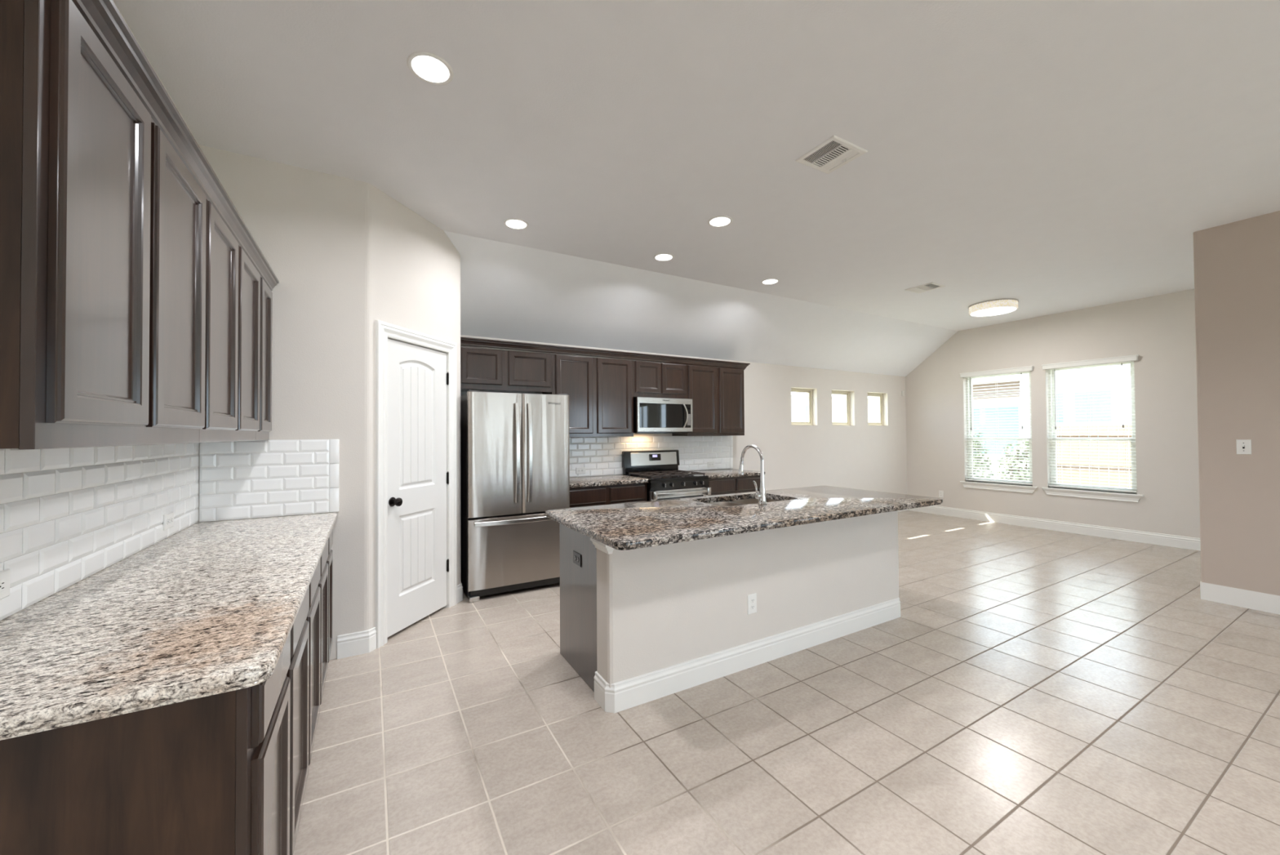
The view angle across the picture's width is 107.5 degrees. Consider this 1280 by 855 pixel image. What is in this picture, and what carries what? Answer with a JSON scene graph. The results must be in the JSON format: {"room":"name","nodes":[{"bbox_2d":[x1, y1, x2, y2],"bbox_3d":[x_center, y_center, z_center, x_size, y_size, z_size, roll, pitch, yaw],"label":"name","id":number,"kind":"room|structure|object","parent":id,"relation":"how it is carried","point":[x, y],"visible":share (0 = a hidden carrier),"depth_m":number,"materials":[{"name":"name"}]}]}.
{"room":"kitchen","nodes":[
{"label":"kitchen","id":0,"kind":"room"},
{"bbox_2d":[112,0,198,144],"bbox_3d":[-0.446,-0.142,-1.072,0.150,3.040,11.280,0,-1,-30],"label":"wall","id":1,"kind":"structure","parent":0,"point":[113,0],"depth_m":2.08,"materials":[{"name":"paint"}]},
{"bbox_2d":[0,442,199,620],"bbox_3d":[-1.907,0.283,1.641,0.012,0.456,2.272,0,-1,-30],"label":"tile backsplash","id":2,"kind":"structure","parent":1,"relation":"attached to","point":[68,515],"depth_m":1.56,"materials":[{"name":"tile"}]},
{"bbox_2d":[0,568,9,599],"bbox_3d":[-1.638,0.408,1.192,0.008,0.072,0.116,0,-1,-30],"label":"wall outlet","id":3,"kind":"object","parent":2,"relation":"attached to","point":[4,574],"visible":1,"depth_m":1.22,"materials":[{"name":"white plastic"}]},
{"bbox_2d":[0,579,5,591],"bbox_3d":[-1.646,0.408,1.210,0.003,0.028,0.029,0,-1,-30],"label":"receptacle","id":4,"kind":"object","parent":3,"relation":"attached to","point":[2,582],"depth_m":1.21,"materials":[{"name":"white plastic"}]},
{"bbox_2d":[163,511,173,530],"bbox_3d":[-2.230,0.441,2.224,0.008,0.072,0.116,0,-1,-30],"label":"wall outlet","id":5,"kind":"object","parent":2,"relation":"attached to","point":[168,518],"visible":1,"depth_m":2.21,"materials":[{"name":"white plastic"}]},
{"bbox_2d":[0,0,206,449],"bbox_3d":[-1.448,-0.390,1.176,0.340,0.873,0.931,0,-1,-30],"label":"upper cabinet","id":6,"kind":"object","parent":1,"relation":"attached to","point":[103,223],"visible":1,"depth_m":0.97,"materials":[{"name":"brown wood"}]},
{"bbox_2d":[71,0,279,291],"bbox_3d":[-1.754,-0.856,1.735,0.364,0.077,2.281,0,-1,-30],"label":"crown molding","id":7,"kind":"structure","parent":6,"relation":"on","point":[103,17],"depth_m":1.29,"materials":[{"name":"brown wood"}]},
{"bbox_2d":[199,199,260,442],"bbox_3d":[-1.912,-0.376,1.986,0.340,0.873,0.934,0,-1,-30],"label":"upper cabinet","id":8,"kind":"object","parent":1,"relation":"attached to","point":[233,282],"visible":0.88,"depth_m":1.96,"materials":[{"name":"brown wood"}]},
{"bbox_2d":[255,276,272,439],"bbox_3d":[-2.237,-0.365,2.552,0.340,0.873,0.369,0,-1,-30],"label":"upper cabinet","id":9,"kind":"object","parent":1,"relation":"attached to","point":[266,295],"visible":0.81,"depth_m":2.65,"materials":[{"name":"brown wood"}]},
{"bbox_2d":[197,144,461,659],"bbox_3d":[-1.942,-0.067,3.547,0.640,3.040,2.069,-1,-1,17],"label":"wall","id":10,"kind":"structure","parent":0,"point":[344,255],"depth_m":2.98,"materials":[{"name":"paint"}]},
{"bbox_2d":[199,439,339,521],"bbox_3d":[-2.178,0.301,2.790,0.659,0.456,0.012,0,-1,-30],"label":"tile backsplash","id":11,"kind":"structure","parent":10,"relation":"attached to","point":[256,478],"depth_m":2.77,"materials":[{"name":"tile"}]},
{"bbox_2d":[337,626,376,658],"bbox_3d":[-1.800,1.373,2.993,0.218,0.142,0.047,0,-1,-40],"label":"baseboard","id":12,"kind":"structure","parent":10,"relation":"attached to","point":[350,644],"depth_m":2.98,"materials":[{"name":"white paint"}]},
{"bbox_2d":[374,320,457,648],"bbox_3d":[-1.656,0.373,3.499,0.165,2.156,0.832,-1,-1,14],"label":"door","id":13,"kind":"structure","parent":10,"relation":"in","point":[416,371],"depth_m":3.45,"materials":[{"name":"white paint"}]},
{"bbox_2d":[460,334,906,493],"bbox_3d":[0.757,-0.047,6.205,9.475,3.040,0.150,0,-1,-30],"label":"wall","id":14,"kind":"structure","parent":0,"point":[858,455],"depth_m":7.30,"materials":[{"name":"paint"}]},
{"bbox_2d":[460,346,551,394],"bbox_3d":[-1.379,-0.552,4.699,0.929,0.389,0.346,0,-1,-30],"label":"upper cabinet","id":15,"kind":"object","parent":14,"relation":"attached to","point":[483,370],"visible":0.91,"depth_m":4.57,"materials":[{"name":"brown wood"}]},
{"bbox_2d":[543,354,633,436],"bbox_3d":[-0.562,-0.321,5.164,0.949,0.849,0.346,0,-1,-30],"label":"upper cabinet","id":16,"kind":"object","parent":14,"relation":"attached to","point":[600,391],"visible":0.91,"depth_m":5.03,"materials":[{"name":"brown wood"}]},
{"bbox_2d":[568,435,733,477],"bbox_3d":[0.103,0.331,5.729,2.672,0.448,0.012,0,-1,-30],"label":"tile backsplash","id":17,"kind":"structure","parent":14,"relation":"attached to","point":[599,455],"depth_m":5.67,"materials":[{"name":"tile"}]},
{"bbox_2d":[576,466,585,473],"bbox_3d":[-0.664,0.484,5.274,0.116,0.072,0.008,0,-1,-30],"label":"wall outlet","id":18,"kind":"object","parent":17,"relation":"attached to","point":[580,469],"visible":1,"depth_m":5.27,"materials":[{"name":"white plastic"}]},
{"bbox_2d":[707,461,714,466],"bbox_3d":[0.939,0.486,6.193,0.116,0.072,0.008,0,-1,-30],"label":"wall outlet","id":19,"kind":"object","parent":17,"relation":"attached to","point":[710,464],"visible":1,"depth_m":6.19,"materials":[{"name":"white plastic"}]},
{"bbox_2d":[632,360,686,398],"bbox_3d":[0.167,-0.545,5.586,0.734,0.399,0.346,0,-1,-30],"label":"upper cabinet","id":20,"kind":"object","parent":14,"relation":"attached to","point":[651,380],"visible":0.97,"depth_m":5.42,"materials":[{"name":"brown wood"}]},
{"bbox_2d":[633,396,693,433],"bbox_3d":[0.213,-0.134,5.548,0.756,0.410,0.444,0,-1,-30],"label":"microwave","id":21,"kind":"object","parent":20,"relation":"attached to","point":[651,415],"visible":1,"depth_m":5.37,"materials":[{"name":"silver metal"}]},
{"bbox_2d":[671,364,744,435],"bbox_3d":[0.881,-0.319,5.991,0.907,0.849,0.346,0,-1,-30],"label":"upper cabinet","id":22,"kind":"object","parent":14,"relation":"attached to","point":[717,394],"visible":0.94,"depth_m":5.83,"materials":[{"name":"brown wood"}]},
{"bbox_2d":[460,336,750,369],"bbox_3d":[-0.225,-0.786,5.345,3.581,0.082,0.382,0,-1,-30],"label":"crown molding","id":23,"kind":"structure","parent":22,"relation":"attached to","point":[464,341],"depth_m":4.99,"materials":[{"name":"brown wood"}]},
{"bbox_2d":[791,387,813,425],"bbox_3d":[2.438,-0.314,7.214,0.565,0.566,0.050,0,-1,-30],"label":"window","id":24,"kind":"structure","parent":14,"relation":"in","point":[809,391],"depth_m":7.31,"materials":[{"name":"beige plastic"}]},
{"bbox_2d":[831,390,849,425],"bbox_3d":[3.224,-0.313,7.665,0.558,0.566,0.050,0,-1,-30],"label":"window","id":25,"kind":"structure","parent":14,"relation":"in","point":[846,393],"depth_m":7.77,"materials":[{"name":"beige plastic"}]},
{"bbox_2d":[867,392,883,425],"bbox_3d":[4.008,-0.312,8.114,0.555,0.566,0.050,0,-1,-30],"label":"window","id":26,"kind":"structure","parent":14,"relation":"in","point":[880,396],"depth_m":8.21,"materials":[{"name":"beige plastic"}]},
{"bbox_2d":[113,0,1279,376],"bbox_3d":[3.554,-1.335,1.329,9.475,0.881,11.430,0,-1,-30],"label":"ceiling","id":27,"kind":"structure","parent":0,"point":[1052,157],"depth_m":2.65,"materials":[{"name":"paint"}]},
{"bbox_2d":[406,51,453,85],"bbox_3d":[-0.943,-1.611,2.115,0.192,0.006,0.192,0,-1,-30],"label":"recessed light","id":28,"kind":"object","parent":27,"relation":"in","point":[429,68],"visible":1,"depth_m":2.11,"materials":[{"name":"white paint"}]},
{"bbox_2d":[503,217,528,229],"bbox_3d":[-0.969,-1.589,3.675,0.192,0.006,0.192,0,-1,-30],"label":"recessed light","id":29,"kind":"object","parent":27,"relation":"in","point":[514,224],"visible":1,"depth_m":3.67,"materials":[{"name":"white plastic"}]},
{"bbox_2d":[653,253,674,261],"bbox_3d":[0.222,-1.587,4.386,0.192,0.006,0.192,0,-1,-30],"label":"recessed light","id":30,"kind":"object","parent":27,"relation":"in","point":[662,256],"visible":1,"depth_m":4.38,"materials":[{"name":"white plastic"}]},
{"bbox_2d":[707,215,732,226],"bbox_3d":[0.623,-1.600,3.656,0.192,0.006,0.192,0,-1,-30],"label":"recessed light","id":31,"kind":"object","parent":27,"relation":"in","point":[721,220],"visible":1,"depth_m":3.65,"materials":[{"name":"white plastic"}]},
{"bbox_2d":[760,278,778,284],"bbox_3d":[1.415,-1.584,5.110,0.192,0.006,0.192,0,-1,-30],"label":"recessed light","id":32,"kind":"object","parent":27,"relation":"in","point":[771,281],"visible":1,"depth_m":5.09,"materials":[{"name":"white plastic"}]},
{"bbox_2d":[795,135,867,173],"bbox_3d":[1.138,-1.607,2.797,0.300,0.022,0.275,0,-1,-30],"label":"ceiling vent","id":33,"kind":"object","parent":27,"relation":"in","point":[834,153],"visible":1,"depth_m":2.79,"materials":[{"name":"white plastic"}]},
{"bbox_2d":[905,281,945,293],"bbox_3d":[3.255,-1.592,5.365,0.270,0.009,0.310,0,-1,-30],"label":"ceiling vent","id":34,"kind":"object","parent":27,"relation":"in","point":[931,286],"visible":1,"depth_m":5.36,"materials":[{"name":"white plastic"}]},
{"bbox_2d":[968,297,1018,316],"bbox_3d":[4.565,-1.543,6.075,0.524,0.103,0.524,0,-1,-30],"label":"light","id":35,"kind":"object","parent":27,"relation":"attached to","point":[997,306],"visible":1,"depth_m":5.94,"materials":[{"name":"white glass"}]},
{"bbox_2d":[970,306,1016,316],"bbox_3d":[4.566,-1.498,6.074,0.470,0.013,0.470,0,-1,-30],"label":"diffuser","id":36,"kind":"object","parent":35,"relation":"attached to","point":[979,311],"depth_m":6.04,"materials":[{"name":"white"}]},
{"bbox_2d":[596,510,898,687],"bbox_3d":[0.871,0.988,3.027,2.455,0.879,0.155,0,-1,-30],"label":"wall","id":37,"kind":"structure","parent":0,"point":[659,606],"depth_m":2.74,"materials":[{"name":"paint"}]},
{"bbox_2d":[590,537,613,554],"bbox_3d":[-0.193,0.594,2.406,0.050,0.082,0.185,0,-1,-30],"label":"trim","id":38,"kind":"structure","parent":37,"relation":"attached to","point":[599,545],"depth_m":2.37,"materials":[{"name":"white paint"}]},
{"bbox_2d":[594,597,900,712],"bbox_3d":[0.877,1.356,3.015,2.484,0.142,0.170,0,-1,-30],"label":"baseboard","id":39,"kind":"structure","parent":37,"relation":"attached to","point":[623,695],"depth_m":2.72,"materials":[{"name":"white paint"}]},
{"bbox_2d":[746,592,756,613],"bbox_3d":[0.674,1.058,2.818,0.072,0.116,0.008,0,-1,-30],"label":"wall outlet","id":40,"kind":"object","parent":37,"relation":"attached to","point":[751,598],"visible":1,"depth_m":2.81,"materials":[{"name":"white plastic"}]},
{"bbox_2d":[293,510,1279,854],"bbox_3d":[3.572,1.435,1.290,9.475,0.100,11.430,0,-1,-30],"label":"floor","id":41,"kind":"structure","parent":0,"point":[1032,691],"depth_m":2.18,"materials":[{"name":"tile"}]},
{"bbox_2d":[0,585,309,854],"bbox_3d":[-1.307,0.980,1.228,0.640,0.872,0.937,0,-1,-30],"label":"base cabinet","id":42,"kind":"object","parent":41,"relation":"on","point":[224,773],"visible":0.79,"depth_m":0.92,"materials":[{"name":"brown wood"}]},
{"bbox_2d":[0,511,337,740],"bbox_3d":[-1.620,0.531,1.800,0.664,0.038,2.274,0,-1,-30],"label":"countertop","id":43,"kind":"structure","parent":42,"relation":"on","point":[212,607],"depth_m":1.18,"materials":[{"name":"stone"}]},
{"bbox_2d":[306,540,328,764],"bbox_3d":[-1.773,0.995,2.041,0.640,0.872,0.934,0,-1,-30],"label":"base cabinet","id":44,"kind":"object","parent":41,"relation":"on","point":[317,615],"visible":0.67,"depth_m":2.13,"materials":[{"name":"brown wood"}]},
{"bbox_2d":[326,528,333,662],"bbox_3d":[-2.098,1.005,2.608,0.640,0.872,0.372,0,-1,-30],"label":"base cabinet","id":45,"kind":"object","parent":41,"relation":"on","point":[330,559],"visible":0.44,"depth_m":2.81,"materials":[{"name":"brown wood"}]},
{"bbox_2d":[457,390,569,603],"bbox_3d":[-1.259,0.577,4.404,0.998,1.768,0.850,0,-1,-30],"label":"refrigerator","id":46,"kind":"object","parent":41,"relation":"on","point":[515,459],"depth_m":4.08,"materials":[{"name":"grey metal"}]},
{"bbox_2d":[569,482,646,507],"bbox_3d":[-0.483,1.028,5.024,0.952,0.872,0.626,0,-1,-30],"label":"base cabinet","id":47,"kind":"object","parent":41,"relation":"on","point":[581,496],"visible":0.27,"depth_m":4.78,"materials":[{"name":"brown wood"}]},
{"bbox_2d":[569,474,648,487],"bbox_3d":[-0.482,0.569,5.022,0.954,0.038,0.645,0,-1,-30],"label":"countertop","id":48,"kind":"structure","parent":47,"relation":"on","point":[588,481],"depth_m":4.89,"materials":[{"name":"stone"}]},
{"bbox_2d":[559,500,728,691],"bbox_3d":[0.693,0.995,3.349,2.444,0.876,0.580,0,-1,-30],"label":"base cabinet","id":49,"kind":"object","parent":41,"relation":"on","point":[578,584],"visible":0.09,"depth_m":2.71,"materials":[{"name":"brown wood"}]},
{"bbox_2d":[573,550,581,567],"bbox_3d":[-0.367,0.763,2.733,0.008,0.072,0.116,0,-1,-30],"label":"wall outlet","id":50,"kind":"object","parent":49,"relation":"attached to","point":[576,556],"visible":1,"depth_m":2.72,"materials":[{"name":"black plastic"}]},
{"bbox_2d":[545,485,942,550],"bbox_3d":[0.789,0.534,3.166,2.630,0.038,1.047,0,-1,-30],"label":"countertop","id":51,"kind":"structure","parent":49,"relation":"on","point":[642,524],"depth_m":2.81,"materials":[{"name":"stone"}]},
{"bbox_2d":[708,497,778,506],"bbox_3d":[0.765,0.668,3.408,0.790,0.218,0.468,0,-1,-30],"label":"sink","id":52,"kind":"object","parent":51,"relation":"in","point":[753,500],"visible":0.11,"depth_m":3.65,"materials":[{"name":"silver metal"}]},
{"bbox_2d":[737,444,767,505],"bbox_3d":[0.747,0.316,3.218,0.112,0.400,0.259,0,-1,-30],"label":"kitchen faucet","id":53,"kind":"object","parent":51,"relation":"on","point":[761,495],"visible":1,"depth_m":3.13,"materials":[{"name":"silver metal"}]},
{"bbox_2d":[622,449,711,501],"bbox_3d":[0.303,0.868,5.402,0.772,1.192,0.713,0,-1,-30],"label":"gas range","id":54,"kind":"object","parent":41,"relation":"on","point":[660,467],"visible":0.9,"depth_m":5.31,"materials":[{"name":"silver metal"}]},
{"bbox_2d":[626,473,708,480],"bbox_3d":[0.300,0.561,5.409,0.772,0.017,0.578,0,-1,-30],"label":"cooktop","id":55,"kind":"object","parent":54,"relation":"in","point":[680,477],"depth_m":5.21,"materials":[{"name":"black metal"}]},
{"bbox_2d":[646,482,700,501],"bbox_3d":[0.279,1.008,5.445,0.766,0.875,0.600,0,-1,-30],"label":"oven","id":56,"kind":"object","parent":54,"relation":"in","point":[648,492],"depth_m":5.02,"materials":[{"name":"silver metal"}]},
{"bbox_2d":[707,475,759,495],"bbox_3d":[0.993,1.030,5.870,0.874,0.872,0.626,0,-1,-30],"label":"base cabinet","id":57,"kind":"object","parent":41,"relation":"on","point":[729,485],"visible":0.22,"depth_m":5.59,"materials":[{"name":"brown wood"}]},
{"bbox_2d":[688,468,764,478],"bbox_3d":[1.007,0.571,5.875,0.898,0.038,0.645,0,-1,-30],"label":"countertop","id":58,"kind":"structure","parent":57,"relation":"on","point":[722,473],"depth_m":5.73,"materials":[{"name":"stone"}]},
{"bbox_2d":[869,364,1131,485],"bbox_3d":[14.428,-1.112,11.981,7.050,5.550,15.600,0,-1,-30],"label":"sky","id":59,"kind":"structure","parent":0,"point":[873,401],"depth_m":12.15,"materials":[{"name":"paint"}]},
{"bbox_2d":[905,288,1199,537],"bbox_3d":[7.644,-0.131,3.566,0.150,3.040,11.280,0,-1,-30],"label":"wall","id":60,"kind":"structure","parent":0,"point":[1160,329],"depth_m":6.34,"materials":[{"name":"paint"}]},
{"bbox_2d":[938,490,943,497],"bbox_3d":[5.066,1.120,7.900,0.008,0.116,0.072,0,-1,-30],"label":"wall outlet","id":61,"kind":"object","parent":60,"relation":"attached to","point":[940,492],"visible":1,"depth_m":7.89,"materials":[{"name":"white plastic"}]},
{"bbox_2d":[960,371,1037,493],"bbox_3d":[5.515,0.050,7.239,0.180,1.820,1.015,0,-1,-30],"label":"window","id":62,"kind":"structure","parent":60,"relation":"in","point":[976,484],"depth_m":7.29,"materials":[{"name":"white plastic"}]},
{"bbox_2d":[960,365,1033,484],"bbox_3d":[5.477,-0.021,7.210,0.120,1.726,0.964,0,-1,-30],"label":"window blind","id":63,"kind":"object","parent":62,"relation":"attached to","point":[1021,369],"visible":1,"depth_m":7.20,"materials":[{"name":"white paint"}]},
{"bbox_2d":[907,505,1200,550],"bbox_3d":[7.546,1.319,3.571,0.016,0.142,11.130,0,-1,-30],"label":"baseboard","id":64,"kind":"structure","parent":60,"relation":"attached to","point":[1166,540],"depth_m":6.41,"materials":[{"name":"white paint"}]},
{"bbox_2d":[1041,361,1143,502],"bbox_3d":[6.047,0.034,6.311,0.180,1.820,1.015,0,-1,-30],"label":"window","id":65,"kind":"structure","parent":60,"relation":"in","point":[1056,491],"depth_m":6.31,"materials":[{"name":"white plastic"}]},
{"bbox_2d":[1041,354,1138,492],"bbox_3d":[6.010,-0.037,6.282,0.120,1.726,0.964,0,-1,-30],"label":"window blind","id":66,"kind":"object","parent":65,"relation":"attached to","point":[1128,358],"visible":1,"depth_m":6.22,"materials":[{"name":"white paint"}]},
{"bbox_2d":[1193,210,1279,595],"bbox_3d":[4.969,-0.115,3.416,0.140,3.040,1.180,0,-1,-30],"label":"wall","id":67,"kind":"structure","parent":0,"point":[1237,264],"depth_m":3.70,"materials":[{"name":"beige paint"}]},
{"bbox_2d":[1200,581,1279,614],"bbox_3d":[4.979,1.334,3.396,0.144,0.142,1.182,0,-1,-30],"label":"baseboard","id":68,"kind":"structure","parent":67,"relation":"attached to","point":[1260,601],"depth_m":3.69,"materials":[{"name":"white paint"}]},
{"bbox_2d":[1235,439,1251,454],"bbox_3d":[4.727,0.152,3.678,0.019,0.116,0.072,0,-1,-30],"label":"light switch","id":69,"kind":"object","parent":67,"relation":"attached to","point":[1243,446],"visible":1,"depth_m":3.68,"materials":[{"name":"white plastic"}]},
{"label":"outside","id":70,"kind":"structure","parent":0,"visible":0},
{"bbox_3d":[4.089,1.743,10.959,42.000,0.050,65.000,0,-1,-30],"label":"lawn","id":71,"kind":"structure","parent":70,"visible":0},
{"bbox_2d":[791,391,879,422],"bbox_3d":[6.247,-0.526,21.275,21.000,4.750,6.520,0,-1,-30],"label":"house","id":72,"kind":"structure","parent":71,"relation":"on","point":[799,401],"depth_m":18.99,"materials":[{"name":"brick"}]},
{"bbox_2d":[972,426,994,477],"bbox_3d":[6.927,0.797,10.015,1.239,1.780,1.084,0,-1,-30],"label":"shrub","id":73,"kind":"object","parent":71,"relation":"on","point":[980,446],"visible":0.12,"depth_m":9.80,"materials":[{"name":"green plant"}]},
{"bbox_2d":[992,440,1029,480],"bbox_3d":[7.377,0.904,9.050,1.055,1.532,0.988,0,-1,-30],"label":"shrub","id":74,"kind":"object","parent":71,"relation":"on","point":[1026,442],"visible":0.3,"depth_m":9.03,"materials":[{"name":"green plant"}]},
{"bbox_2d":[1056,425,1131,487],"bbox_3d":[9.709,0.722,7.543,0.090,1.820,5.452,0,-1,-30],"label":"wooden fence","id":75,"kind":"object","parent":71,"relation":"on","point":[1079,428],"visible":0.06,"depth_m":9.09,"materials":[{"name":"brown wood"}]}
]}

